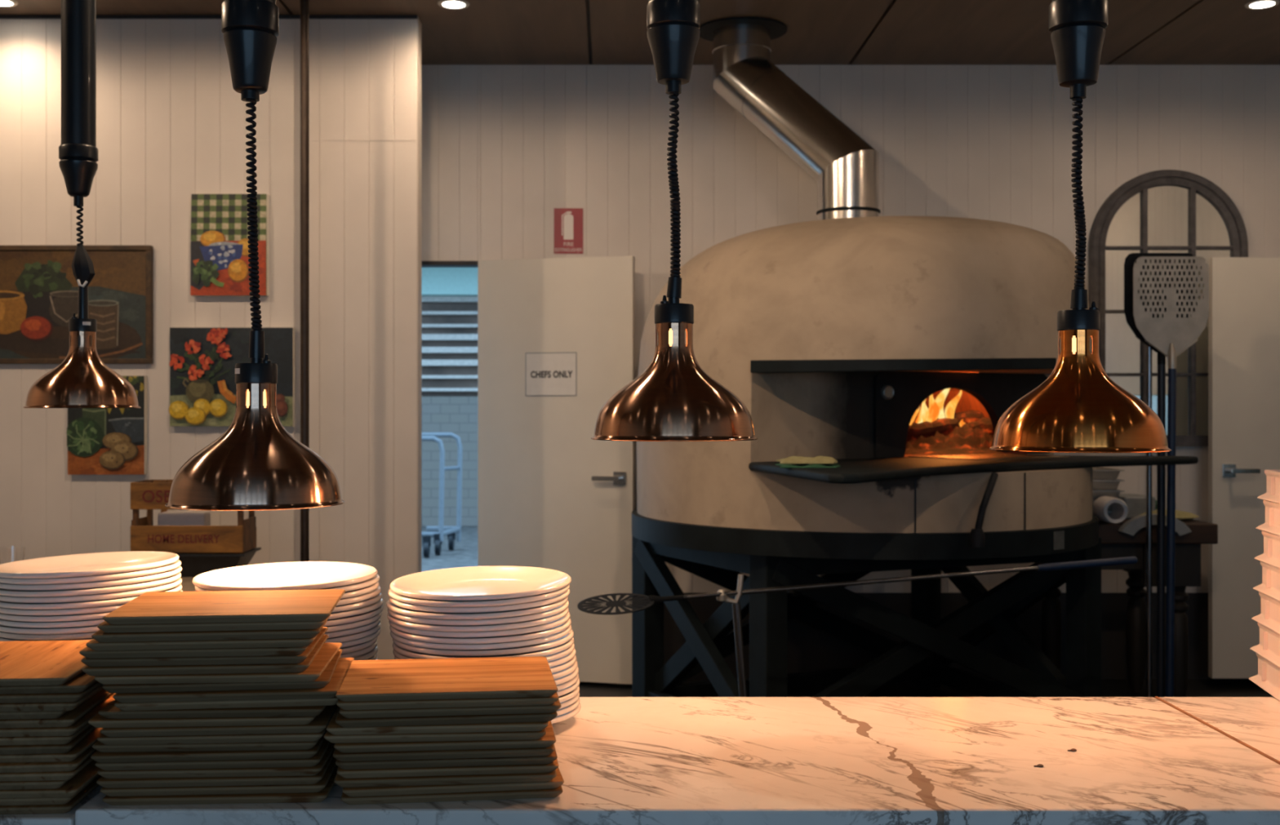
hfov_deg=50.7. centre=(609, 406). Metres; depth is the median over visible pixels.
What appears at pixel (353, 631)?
dinner plate
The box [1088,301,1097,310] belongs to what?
toggle switch
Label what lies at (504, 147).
wall
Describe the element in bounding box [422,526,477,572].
ground
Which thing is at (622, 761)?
countertop
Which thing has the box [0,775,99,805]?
chopping board
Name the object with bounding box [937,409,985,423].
log
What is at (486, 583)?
dinner plate
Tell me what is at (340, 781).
chopping board
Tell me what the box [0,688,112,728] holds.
chopping board
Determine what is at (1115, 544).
side table
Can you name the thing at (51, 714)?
chopping board
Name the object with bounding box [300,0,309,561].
pipe
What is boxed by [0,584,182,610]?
dinner plate
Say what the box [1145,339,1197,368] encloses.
socket
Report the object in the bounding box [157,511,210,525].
box
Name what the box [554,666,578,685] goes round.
dinner plate
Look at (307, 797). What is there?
chopping board
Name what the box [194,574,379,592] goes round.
dinner plate
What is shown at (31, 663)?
chopping board
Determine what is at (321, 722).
chopping board
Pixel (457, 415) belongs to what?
wall
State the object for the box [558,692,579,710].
dinner plate
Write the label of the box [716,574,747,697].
stand
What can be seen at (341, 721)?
chopping board
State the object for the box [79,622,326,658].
chopping board
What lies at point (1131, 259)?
peel
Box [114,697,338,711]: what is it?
chopping board
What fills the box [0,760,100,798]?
chopping board
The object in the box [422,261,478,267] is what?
trim
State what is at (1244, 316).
door
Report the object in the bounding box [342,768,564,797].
chopping board
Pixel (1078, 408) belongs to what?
heat lamp
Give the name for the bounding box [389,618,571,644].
dinner plate
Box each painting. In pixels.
[0,244,153,364]
[66,376,146,475]
[168,327,294,426]
[190,194,268,296]
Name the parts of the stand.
clamp knob, post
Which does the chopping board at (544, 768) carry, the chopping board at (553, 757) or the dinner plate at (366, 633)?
the chopping board at (553, 757)
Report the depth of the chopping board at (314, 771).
1.55 m
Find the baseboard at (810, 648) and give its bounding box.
[663,592,1212,679]
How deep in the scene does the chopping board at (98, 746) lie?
1.55 m
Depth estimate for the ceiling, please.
5.97 m
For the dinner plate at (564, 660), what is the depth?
1.91 m
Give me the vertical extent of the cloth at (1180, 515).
0.044 m
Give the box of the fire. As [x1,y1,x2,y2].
[909,388,965,426]
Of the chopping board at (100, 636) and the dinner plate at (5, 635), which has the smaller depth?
the chopping board at (100, 636)
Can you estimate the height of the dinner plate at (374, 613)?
0.027 m
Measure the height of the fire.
0.249 m
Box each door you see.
[478,255,635,684]
[1208,257,1279,679]
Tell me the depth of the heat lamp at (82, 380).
3.07 m
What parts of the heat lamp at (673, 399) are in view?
heat bulb, coiled cord, lamp shade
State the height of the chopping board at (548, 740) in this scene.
0.009 m
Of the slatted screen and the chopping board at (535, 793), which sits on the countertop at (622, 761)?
the chopping board at (535, 793)
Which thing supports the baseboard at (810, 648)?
attached to the wall at (504, 147)
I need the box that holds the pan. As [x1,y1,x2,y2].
[173,547,261,577]
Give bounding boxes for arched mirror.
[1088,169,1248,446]
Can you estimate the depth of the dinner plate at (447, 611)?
1.85 m
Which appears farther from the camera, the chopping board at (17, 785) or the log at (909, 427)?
the log at (909, 427)
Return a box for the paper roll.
[1092,496,1128,524]
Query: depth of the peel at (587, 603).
4.29 m
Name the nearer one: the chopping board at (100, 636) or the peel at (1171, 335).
the chopping board at (100, 636)
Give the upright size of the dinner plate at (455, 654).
0.028 m
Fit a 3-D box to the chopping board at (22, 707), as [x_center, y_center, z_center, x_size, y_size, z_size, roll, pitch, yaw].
[-0.723,0.344,1.659,0.212,0.009,0.255,0,0,-4]
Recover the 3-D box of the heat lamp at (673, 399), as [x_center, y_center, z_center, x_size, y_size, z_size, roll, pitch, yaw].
[0.098,-0.810,2.047,0.252,1.720,0.252,0,0,5]
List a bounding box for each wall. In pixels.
[422,64,1279,592]
[422,396,477,526]
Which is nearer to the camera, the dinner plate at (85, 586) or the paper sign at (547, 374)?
the dinner plate at (85, 586)
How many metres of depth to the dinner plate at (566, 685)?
1.91 m
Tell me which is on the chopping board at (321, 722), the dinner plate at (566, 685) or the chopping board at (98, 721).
the chopping board at (98, 721)
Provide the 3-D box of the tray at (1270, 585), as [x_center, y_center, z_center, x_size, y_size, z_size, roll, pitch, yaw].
[1.216,0.281,1.942,0.398,0.050,0.558,0,0,11]
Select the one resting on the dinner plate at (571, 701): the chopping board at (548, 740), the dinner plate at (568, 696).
the dinner plate at (568, 696)
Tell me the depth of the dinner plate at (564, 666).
1.91 m
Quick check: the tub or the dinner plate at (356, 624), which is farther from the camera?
the tub
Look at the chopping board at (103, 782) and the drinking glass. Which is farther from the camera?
the drinking glass
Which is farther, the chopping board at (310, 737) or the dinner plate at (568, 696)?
the dinner plate at (568, 696)
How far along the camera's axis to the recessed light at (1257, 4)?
5.60 m
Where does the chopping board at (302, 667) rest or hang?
on the chopping board at (327, 651)
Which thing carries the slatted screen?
on the wall at (457, 415)
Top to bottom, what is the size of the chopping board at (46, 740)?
0.009 m
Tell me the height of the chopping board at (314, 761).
0.009 m
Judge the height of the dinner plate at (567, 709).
0.024 m
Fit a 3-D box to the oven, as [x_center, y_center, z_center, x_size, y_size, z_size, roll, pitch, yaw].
[0.918,0.292,5.455,2.235,2.075,1.951,0,0,-40]
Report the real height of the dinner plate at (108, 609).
0.029 m
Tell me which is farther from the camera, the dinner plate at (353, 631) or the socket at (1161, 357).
the socket at (1161, 357)
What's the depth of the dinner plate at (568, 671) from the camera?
1.91 m
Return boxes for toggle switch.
[262,354,271,363]
[660,295,668,303]
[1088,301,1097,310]
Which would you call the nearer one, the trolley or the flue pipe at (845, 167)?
the flue pipe at (845, 167)
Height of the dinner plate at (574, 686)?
0.025 m
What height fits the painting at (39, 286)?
0.504 m
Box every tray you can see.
[1092,489,1124,500]
[1092,500,1124,511]
[1093,466,1124,479]
[1093,479,1124,489]
[1248,653,1279,701]
[1250,622,1279,667]
[1251,591,1279,634]
[1253,561,1279,601]
[1254,530,1279,568]
[1255,500,1279,536]
[1257,470,1279,504]
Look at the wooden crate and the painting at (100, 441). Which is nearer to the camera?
the wooden crate
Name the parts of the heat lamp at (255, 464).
coiled cord, lamp shade, heat bulb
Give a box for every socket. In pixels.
[1135,335,1165,364]
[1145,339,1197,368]
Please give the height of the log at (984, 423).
0.088 m
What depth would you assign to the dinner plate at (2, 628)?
1.86 m
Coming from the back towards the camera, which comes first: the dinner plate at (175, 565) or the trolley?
the trolley
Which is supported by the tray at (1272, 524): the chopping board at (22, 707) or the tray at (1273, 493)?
the tray at (1273, 493)
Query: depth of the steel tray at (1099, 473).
5.88 m
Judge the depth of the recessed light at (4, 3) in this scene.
5.59 m
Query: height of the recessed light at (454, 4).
0.005 m
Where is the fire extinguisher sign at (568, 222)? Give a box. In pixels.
[554,208,582,253]
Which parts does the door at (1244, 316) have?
handle plate, lever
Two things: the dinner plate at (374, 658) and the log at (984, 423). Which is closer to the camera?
the dinner plate at (374, 658)
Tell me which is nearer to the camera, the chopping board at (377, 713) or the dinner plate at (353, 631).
the chopping board at (377, 713)
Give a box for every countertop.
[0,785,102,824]
[75,697,1279,824]
[1155,697,1279,764]
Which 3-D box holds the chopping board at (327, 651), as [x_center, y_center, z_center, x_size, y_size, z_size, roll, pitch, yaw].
[-0.469,0.314,1.654,0.255,0.009,0.212,0,0,-4]
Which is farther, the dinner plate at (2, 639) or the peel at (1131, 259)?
the peel at (1131, 259)
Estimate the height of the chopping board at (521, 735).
0.009 m
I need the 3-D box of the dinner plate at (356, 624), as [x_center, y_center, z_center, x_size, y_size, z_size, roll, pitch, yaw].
[-0.464,0.315,1.967,0.262,0.027,0.262,0,0,-39]
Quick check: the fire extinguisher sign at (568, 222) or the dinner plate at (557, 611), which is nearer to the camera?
the dinner plate at (557, 611)
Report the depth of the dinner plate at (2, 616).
1.86 m
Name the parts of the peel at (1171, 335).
handle, blade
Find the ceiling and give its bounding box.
[0,0,1279,64]
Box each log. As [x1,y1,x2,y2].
[906,425,911,438]
[910,417,959,436]
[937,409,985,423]
[968,417,994,433]
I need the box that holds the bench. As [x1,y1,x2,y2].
[180,577,195,591]
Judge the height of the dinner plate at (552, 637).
0.029 m
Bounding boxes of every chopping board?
[0,640,91,686]
[0,672,97,694]
[0,681,102,703]
[0,684,104,711]
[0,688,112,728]
[0,693,115,737]
[0,711,68,719]
[0,724,91,746]
[0,725,96,755]
[0,728,102,763]
[0,746,95,773]
[0,750,97,782]
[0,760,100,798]
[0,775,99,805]
[0,775,102,815]
[0,779,70,790]
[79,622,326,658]
[80,626,328,666]
[82,635,328,676]
[85,613,331,650]
[88,714,315,728]
[90,730,327,763]
[91,620,326,642]
[92,740,319,752]
[94,643,342,684]
[95,738,330,770]
[96,748,335,788]
[97,618,327,633]
[97,700,326,719]
[97,706,337,745]
[97,742,334,778]
[100,704,337,737]
[100,757,336,796]
[102,589,345,624]
[102,648,342,693]
[102,765,338,805]
[112,657,354,703]
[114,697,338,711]
[324,728,546,743]
[326,706,548,735]
[333,720,555,753]
[333,744,555,761]
[333,770,556,787]
[335,656,557,702]
[335,707,557,728]
[335,743,557,769]
[336,693,559,710]
[337,759,559,778]
[339,699,560,718]
[340,785,563,805]
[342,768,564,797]
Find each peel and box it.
[577,556,1137,615]
[1124,253,1196,697]
[1133,256,1208,697]
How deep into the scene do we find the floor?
6.35 m
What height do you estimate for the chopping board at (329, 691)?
0.009 m
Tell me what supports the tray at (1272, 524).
on the tray at (1271, 555)
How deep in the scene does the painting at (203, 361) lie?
5.73 m
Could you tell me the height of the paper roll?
0.110 m
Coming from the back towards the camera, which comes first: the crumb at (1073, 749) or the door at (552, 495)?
the door at (552, 495)
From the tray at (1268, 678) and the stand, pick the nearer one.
the tray at (1268, 678)
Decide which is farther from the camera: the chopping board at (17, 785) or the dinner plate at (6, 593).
the dinner plate at (6, 593)
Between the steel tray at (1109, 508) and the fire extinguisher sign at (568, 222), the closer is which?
the steel tray at (1109, 508)
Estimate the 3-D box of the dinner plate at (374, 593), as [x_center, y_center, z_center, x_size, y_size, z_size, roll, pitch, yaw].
[-0.466,0.280,1.971,0.262,0.028,0.262,0,0,28]
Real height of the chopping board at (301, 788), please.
0.009 m
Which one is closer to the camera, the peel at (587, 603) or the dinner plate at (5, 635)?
the dinner plate at (5, 635)
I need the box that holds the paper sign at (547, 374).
[525,352,577,396]
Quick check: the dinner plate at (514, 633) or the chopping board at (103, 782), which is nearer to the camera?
the chopping board at (103, 782)
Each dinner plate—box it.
[0,551,179,579]
[0,560,181,585]
[0,566,182,591]
[0,573,181,598]
[0,577,182,604]
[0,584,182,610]
[0,590,182,617]
[0,613,109,622]
[0,618,104,629]
[0,625,100,635]
[0,631,95,640]
[0,637,93,641]
[191,561,377,591]
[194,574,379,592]
[194,581,379,599]
[323,604,383,627]
[324,613,382,633]
[324,617,381,639]
[324,622,381,643]
[327,598,383,621]
[331,592,382,613]
[335,586,381,607]
[339,640,377,657]
[340,629,380,648]
[340,636,377,654]
[353,646,377,660]
[366,653,377,660]
[386,596,568,620]
[386,607,568,632]
[387,584,569,608]
[387,600,568,626]
[388,589,569,614]
[388,612,569,639]
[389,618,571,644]
[390,565,571,601]
[390,625,571,651]
[392,629,573,657]
[392,637,573,659]
[392,643,574,662]
[394,648,575,667]
[550,655,576,673]
[551,660,577,679]
[551,703,581,724]
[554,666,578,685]
[555,697,579,716]
[556,675,578,691]
[556,678,579,697]
[558,686,579,703]
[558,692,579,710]
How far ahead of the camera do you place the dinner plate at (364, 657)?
1.94 m
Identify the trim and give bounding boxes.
[0,14,417,18]
[192,139,414,140]
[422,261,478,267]
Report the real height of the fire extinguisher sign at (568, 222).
0.222 m
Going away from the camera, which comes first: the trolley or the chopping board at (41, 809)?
the chopping board at (41, 809)
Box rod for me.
[1146,343,1151,697]
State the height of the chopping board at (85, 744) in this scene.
0.009 m
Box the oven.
[631,215,1198,697]
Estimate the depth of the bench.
4.77 m
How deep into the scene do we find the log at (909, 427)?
5.89 m
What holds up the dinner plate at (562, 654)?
on the dinner plate at (564, 666)
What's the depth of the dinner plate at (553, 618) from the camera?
1.85 m
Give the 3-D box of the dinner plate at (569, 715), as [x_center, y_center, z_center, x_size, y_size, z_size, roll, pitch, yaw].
[-0.173,0.445,1.963,0.262,0.023,0.262,0,0,-32]
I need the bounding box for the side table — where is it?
[1040,513,1217,697]
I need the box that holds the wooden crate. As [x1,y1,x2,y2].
[130,480,256,552]
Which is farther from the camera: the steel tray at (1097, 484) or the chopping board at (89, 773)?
the steel tray at (1097, 484)
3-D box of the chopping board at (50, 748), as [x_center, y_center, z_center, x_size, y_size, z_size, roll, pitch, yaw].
[-0.733,0.393,1.659,0.212,0.009,0.255,0,0,-6]
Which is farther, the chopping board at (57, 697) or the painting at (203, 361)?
the painting at (203, 361)
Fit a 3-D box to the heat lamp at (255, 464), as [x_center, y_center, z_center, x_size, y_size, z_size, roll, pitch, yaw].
[-0.513,-0.764,1.963,0.252,1.812,0.252,0,0,-9]
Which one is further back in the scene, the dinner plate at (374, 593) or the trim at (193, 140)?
the trim at (193, 140)
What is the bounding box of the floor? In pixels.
[578,679,1273,697]
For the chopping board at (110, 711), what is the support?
on the chopping board at (98, 721)
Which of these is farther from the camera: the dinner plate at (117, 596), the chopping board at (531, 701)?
the dinner plate at (117, 596)
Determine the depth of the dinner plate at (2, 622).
1.86 m
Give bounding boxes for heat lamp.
[22,0,141,408]
[164,0,344,511]
[591,0,757,441]
[989,0,1171,453]
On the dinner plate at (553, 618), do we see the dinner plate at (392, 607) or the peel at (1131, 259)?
the dinner plate at (392, 607)
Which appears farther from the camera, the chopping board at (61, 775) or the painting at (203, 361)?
the painting at (203, 361)
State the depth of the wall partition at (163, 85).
5.77 m
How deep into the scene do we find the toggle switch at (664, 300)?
2.03 m
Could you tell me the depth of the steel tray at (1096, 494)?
5.88 m
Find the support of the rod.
on the floor
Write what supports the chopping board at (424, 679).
on the chopping board at (531, 701)
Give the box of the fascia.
[422,267,477,296]
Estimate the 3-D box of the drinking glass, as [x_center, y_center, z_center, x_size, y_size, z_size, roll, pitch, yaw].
[-2.147,0.568,4.850,0.090,0.125,0.090,0,0,0]
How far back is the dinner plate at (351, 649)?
1.91 m
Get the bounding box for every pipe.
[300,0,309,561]
[699,16,880,220]
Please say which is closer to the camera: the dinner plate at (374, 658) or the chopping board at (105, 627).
the chopping board at (105, 627)
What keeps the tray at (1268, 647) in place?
on the tray at (1268, 678)
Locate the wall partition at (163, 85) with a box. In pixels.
[0,15,422,660]
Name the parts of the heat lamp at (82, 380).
heat bulb, coiled cord, lamp shade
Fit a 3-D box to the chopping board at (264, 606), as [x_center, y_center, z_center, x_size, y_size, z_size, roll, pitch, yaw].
[-0.462,0.244,1.654,0.255,0.009,0.212,0,0,-6]
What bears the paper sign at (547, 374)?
attached to the door at (552, 495)
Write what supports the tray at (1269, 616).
on the tray at (1268, 647)
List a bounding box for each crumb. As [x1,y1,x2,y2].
[1033,764,1043,767]
[1067,748,1076,751]
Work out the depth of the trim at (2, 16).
5.76 m
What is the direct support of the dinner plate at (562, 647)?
on the dinner plate at (562, 654)
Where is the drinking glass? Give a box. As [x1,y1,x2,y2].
[0,546,25,564]
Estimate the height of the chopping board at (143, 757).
0.009 m
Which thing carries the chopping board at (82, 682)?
on the chopping board at (57, 697)
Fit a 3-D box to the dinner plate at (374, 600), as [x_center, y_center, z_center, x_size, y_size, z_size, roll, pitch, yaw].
[-0.464,0.289,1.972,0.262,0.028,0.262,0,0,-43]
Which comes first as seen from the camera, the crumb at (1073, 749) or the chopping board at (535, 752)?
the chopping board at (535, 752)
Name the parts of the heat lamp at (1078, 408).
heat bulb, coiled cord, lamp shade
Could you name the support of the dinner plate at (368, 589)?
on the dinner plate at (374, 593)
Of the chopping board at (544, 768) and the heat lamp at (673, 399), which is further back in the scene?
the heat lamp at (673, 399)
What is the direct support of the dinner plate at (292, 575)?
on the dinner plate at (374, 580)
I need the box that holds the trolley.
[422,432,462,557]
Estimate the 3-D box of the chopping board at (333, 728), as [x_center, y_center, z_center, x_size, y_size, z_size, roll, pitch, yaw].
[-0.206,0.373,1.661,0.255,0.009,0.212,0,0,-5]
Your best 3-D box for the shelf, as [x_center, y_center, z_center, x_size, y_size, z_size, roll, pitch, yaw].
[1.248,0.215,5.047,2.208,0.030,0.901,0,0,-40]
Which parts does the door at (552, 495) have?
lever, handle plate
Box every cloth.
[775,456,840,467]
[1138,509,1199,520]
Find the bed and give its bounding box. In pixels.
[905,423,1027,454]
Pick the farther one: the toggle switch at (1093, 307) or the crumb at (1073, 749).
the toggle switch at (1093, 307)
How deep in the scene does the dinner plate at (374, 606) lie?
1.90 m
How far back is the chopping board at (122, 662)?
1.56 m
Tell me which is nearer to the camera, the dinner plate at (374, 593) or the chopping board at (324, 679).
the chopping board at (324, 679)
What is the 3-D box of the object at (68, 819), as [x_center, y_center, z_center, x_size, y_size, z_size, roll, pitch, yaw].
[-1.504,0.488,1.829,1.792,0.042,0.599,0,0,0]
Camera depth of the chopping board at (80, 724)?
1.54 m
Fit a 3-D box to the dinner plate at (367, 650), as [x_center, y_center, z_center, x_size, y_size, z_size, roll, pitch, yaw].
[-0.471,0.358,1.971,0.262,0.026,0.262,0,0,-36]
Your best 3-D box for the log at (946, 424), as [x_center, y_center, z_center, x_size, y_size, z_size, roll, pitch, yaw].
[1.416,0.091,5.876,0.217,0.084,0.071,0,0,7]
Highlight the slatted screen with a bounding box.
[422,296,477,396]
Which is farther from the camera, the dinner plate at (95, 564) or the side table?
the side table
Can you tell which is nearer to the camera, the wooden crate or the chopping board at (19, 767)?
the chopping board at (19, 767)
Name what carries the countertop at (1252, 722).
on the countertop
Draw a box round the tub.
[1117,493,1155,519]
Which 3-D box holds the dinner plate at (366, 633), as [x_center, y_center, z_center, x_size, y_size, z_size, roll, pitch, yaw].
[-0.466,0.333,1.969,0.262,0.027,0.262,0,0,-17]
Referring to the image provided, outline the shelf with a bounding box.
[748,454,1198,484]
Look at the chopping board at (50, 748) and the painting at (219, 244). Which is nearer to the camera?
the chopping board at (50, 748)
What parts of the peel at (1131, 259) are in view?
blade, handle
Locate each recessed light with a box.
[0,0,17,7]
[437,0,469,8]
[1244,0,1279,8]
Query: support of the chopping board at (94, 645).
on the chopping board at (86, 652)
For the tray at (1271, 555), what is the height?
0.050 m
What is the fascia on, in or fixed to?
attached to the roof
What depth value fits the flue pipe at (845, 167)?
5.68 m
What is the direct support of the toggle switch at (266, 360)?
attached to the heat lamp at (255, 464)
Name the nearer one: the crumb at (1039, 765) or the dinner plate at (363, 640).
the crumb at (1039, 765)
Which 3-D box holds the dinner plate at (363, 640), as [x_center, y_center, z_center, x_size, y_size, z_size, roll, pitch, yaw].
[-0.467,0.341,1.972,0.262,0.026,0.262,0,0,-36]
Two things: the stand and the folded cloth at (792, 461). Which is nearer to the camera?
the stand
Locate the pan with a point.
(193, 564)

